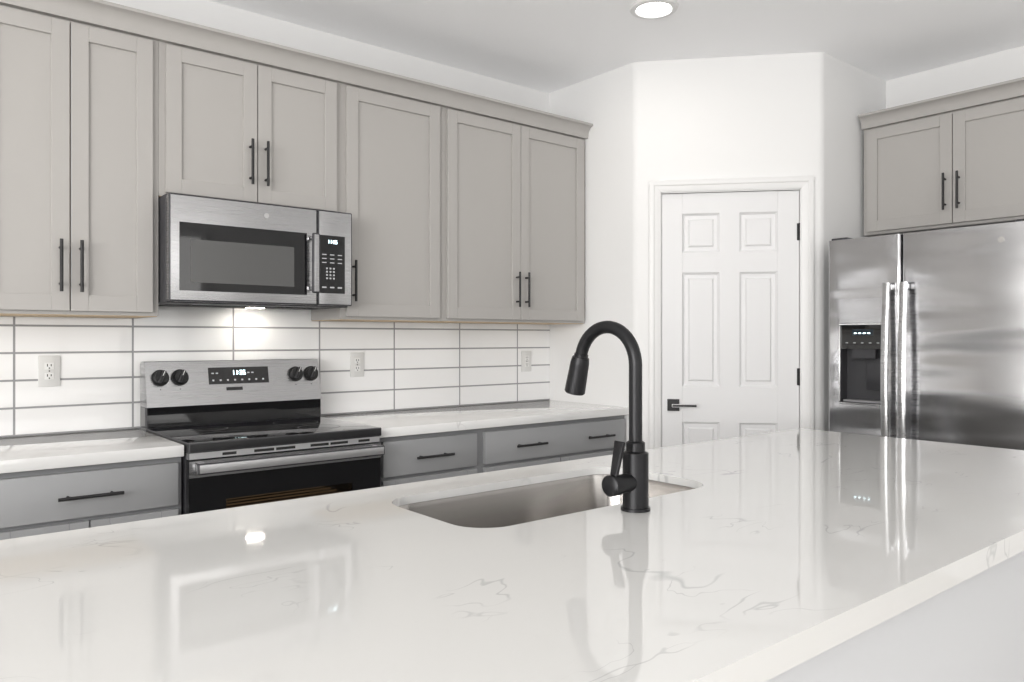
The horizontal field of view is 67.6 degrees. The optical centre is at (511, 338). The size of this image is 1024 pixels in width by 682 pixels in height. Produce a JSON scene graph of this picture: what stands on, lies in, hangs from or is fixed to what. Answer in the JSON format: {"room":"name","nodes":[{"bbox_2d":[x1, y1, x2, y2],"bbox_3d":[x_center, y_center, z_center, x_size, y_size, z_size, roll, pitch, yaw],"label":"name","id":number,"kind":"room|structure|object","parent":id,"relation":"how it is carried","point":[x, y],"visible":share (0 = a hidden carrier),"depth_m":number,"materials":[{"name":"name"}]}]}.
{"room":"kitchen","nodes":[
{"label":"kitchen","id":0,"kind":"room"},
{"bbox_2d":[0,0,1023,449],"bbox_3d":[0.047,-0.098,0.478,8.250,2.770,6.200,0,0,-39],"label":"wall","id":1,"kind":"structure","parent":0,"point":[754,116],"depth_m":4.02,"materials":[{"name":"white paint"}]},
{"bbox_2d":[38,355,59,386],"bbox_3d":[-1.792,0.127,2.963,0.074,0.120,0.009,0,0,-39],"label":"electrical outlet","id":2,"kind":"object","parent":1,"relation":"attached to","point":[48,371],"visible":1,"depth_m":2.96,"materials":[{"name":"white plastic"}]},
{"bbox_2d":[0,0,163,317],"bbox_3d":[-1.681,-0.652,2.858,0.599,1.133,0.324,0,0,-39],"label":"upper cabinet","id":3,"kind":"object","parent":1,"relation":"attached to","point":[118,120],"depth_m":2.75,"materials":[{"name":"grey paint"}]},
{"bbox_2d":[164,16,347,212],"bbox_3d":[-1.154,-0.884,3.290,0.760,0.669,0.324,0,0,-39],"label":"upper cabinet","id":4,"kind":"object","parent":1,"relation":"attached to","point":[249,119],"depth_m":3.15,"materials":[{"name":"grey paint"}]},
{"bbox_2d":[158,193,351,309],"bbox_3d":[-1.104,-0.339,3.229,0.754,0.413,0.468,0,0,-39],"label":"microwave","id":5,"kind":"object","parent":4,"relation":"attached to","point":[219,253],"visible":0.98,"depth_m":3.05,"materials":[{"name":"grey metal"}]},
{"bbox_2d":[350,352,363,376],"bbox_3d":[-0.770,0.131,3.802,0.074,0.120,0.009,0,0,-39],"label":"electrical outlet","id":6,"kind":"object","parent":1,"relation":"attached to","point":[356,364],"visible":1,"depth_m":3.80,"materials":[{"name":"white plastic"}]},
{"bbox_2d":[311,64,447,322],"bbox_3d":[-0.648,-0.652,3.706,0.547,1.133,0.324,0,0,-39],"label":"upper cabinet","id":7,"kind":"object","parent":1,"relation":"attached to","point":[398,125],"depth_m":3.59,"materials":[{"name":"grey paint"}]},
{"bbox_2d":[448,88,591,324],"bbox_3d":[-0.055,-0.652,4.193,0.987,1.133,0.324,0,0,-39],"label":"upper cabinet","id":8,"kind":"object","parent":1,"relation":"attached to","point":[516,173],"depth_m":4.04,"materials":[{"name":"grey paint"}]},
{"bbox_2d":[521,351,530,370],"bbox_3d":[0.086,0.135,4.505,0.074,0.120,0.009,0,0,-39],"label":"electrical outlet","id":9,"kind":"object","parent":1,"relation":"attached to","point":[525,360],"visible":1,"depth_m":4.50,"materials":[{"name":"white plastic"}]},
{"bbox_2d":[661,190,799,447],"bbox_3d":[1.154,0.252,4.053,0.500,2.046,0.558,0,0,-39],"label":"pantry door","id":10,"kind":"structure","parent":1,"relation":"in","point":[730,368],"depth_m":4.04,"materials":[{"name":"white paint"}]},
{"bbox_2d":[649,175,814,448],"bbox_3d":[1.155,0.223,4.078,0.842,2.128,0.134,0,0,9],"label":"door frame","id":11,"kind":"structure","parent":1,"relation":"attached to","point":[804,185],"depth_m":4.00,"materials":[{"name":"white paint"}]},
{"bbox_2d":[858,77,1023,236],"bbox_3d":[2.313,-0.888,3.922,0.371,0.650,0.914,0,0,-39],"label":"upper cabinet","id":12,"kind":"object","parent":1,"relation":"attached to","point":[952,160],"visible":0.98,"depth_m":3.85,"materials":[{"name":"grey paint"}]},
{"bbox_2d":[209,0,1023,92],"bbox_3d":[0.047,-1.483,0.478,8.250,0.001,6.200,0,0,-39],"label":"ceiling","id":13,"kind":"structure","parent":0,"point":[548,46],"depth_m":3.69,"materials":[{"name":"white paint"}]},
{"bbox_2d":[629,0,678,18],"bbox_3d":[0.636,-1.476,3.430,0.220,0.012,0.220,0,0,-39],"label":"recessed light","id":14,"kind":"object","parent":13,"relation":"in","point":[649,9],"visible":0.98,"depth_m":3.43,"materials":[{"name":"white"}]},
{"label":"floor","id":15,"kind":"structure","parent":0,"visible":0},
{"bbox_2d":[0,457,180,539],"bbox_3d":[-1.582,0.851,2.741,0.588,0.872,0.629,0,0,-39],"label":"base cabinet","id":16,"kind":"object","parent":15,"relation":"on","point":[39,502],"depth_m":2.50,"materials":[{"name":"grey paint"}]},
{"bbox_2d":[0,400,628,473],"bbox_3d":[-2.229,0.393,2.201,6.878,0.040,0.646,0,0,-39],"label":"countertop","id":17,"kind":"structure","parent":16,"relation":"on","point":[37,452],"depth_m":3.18,"materials":[{"name":"stone"}]},
{"bbox_2d":[140,359,384,514],"bbox_3d":[-1.019,0.677,3.126,0.758,1.160,0.715,0,0,-39],"label":"range","id":18,"kind":"object","parent":15,"relation":"on","point":[238,458],"visible":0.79,"depth_m":3.08,"materials":[{"name":"grey metal"}]},
{"bbox_2d":[379,428,483,486],"bbox_3d":[-0.550,0.851,3.588,0.542,0.872,0.629,0,0,-39],"label":"base cabinet","id":19,"kind":"object","parent":15,"relation":"on","point":[430,456],"depth_m":3.34,"materials":[{"name":"grey paint"}]},
{"bbox_2d":[484,415,624,471],"bbox_3d":[0.042,0.851,4.074,0.990,0.872,0.629,0,0,-39],"label":"base cabinet","id":20,"kind":"object","parent":15,"relation":"on","point":[515,446],"depth_m":3.79,"materials":[{"name":"grey paint"}]},
{"bbox_2d":[765,551,1023,681],"bbox_3d":[0.123,0.851,1.534,3.667,0.873,1.109,0,0,-39],"label":"kitchen island","id":21,"kind":"object","parent":15,"relation":"on","point":[971,629],"visible":0.09,"depth_m":1.34,"materials":[{"name":"grey paint"}]},
{"bbox_2d":[0,428,1023,681],"bbox_3d":[0.128,0.393,1.535,3.717,0.040,1.174,0,0,-39],"label":"island countertop","id":22,"kind":"structure","parent":21,"relation":"on","point":[762,556],"depth_m":1.21,"materials":[{"name":"stone"}]},
{"bbox_2d":[398,474,695,527],"bbox_3d":[0.108,0.505,1.858,0.825,0.222,0.440,0,0,-39],"label":"sink","id":23,"kind":"object","parent":22,"relation":"in","point":[511,506],"visible":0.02,"depth_m":2.04,"materials":[{"name":"silver metal"}]},
{"bbox_2d":[565,321,649,512],"bbox_3d":[0.189,0.166,1.714,0.121,0.412,0.245,0,0,-39],"label":"faucet","id":24,"kind":"object","parent":22,"relation":"on","point":[631,483],"visible":1,"depth_m":1.65,"materials":[{"name":"black metal"}]},
{"bbox_2d":[829,219,1023,449],"bbox_3d":[2.143,0.385,3.700,0.862,1.764,0.906,0,0,-39],"label":"fridge","id":25,"kind":"object","parent":15,"relation":"on","point":[926,335],"visible":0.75,"depth_m":3.44,"materials":[{"name":"grey metal"}]}
]}

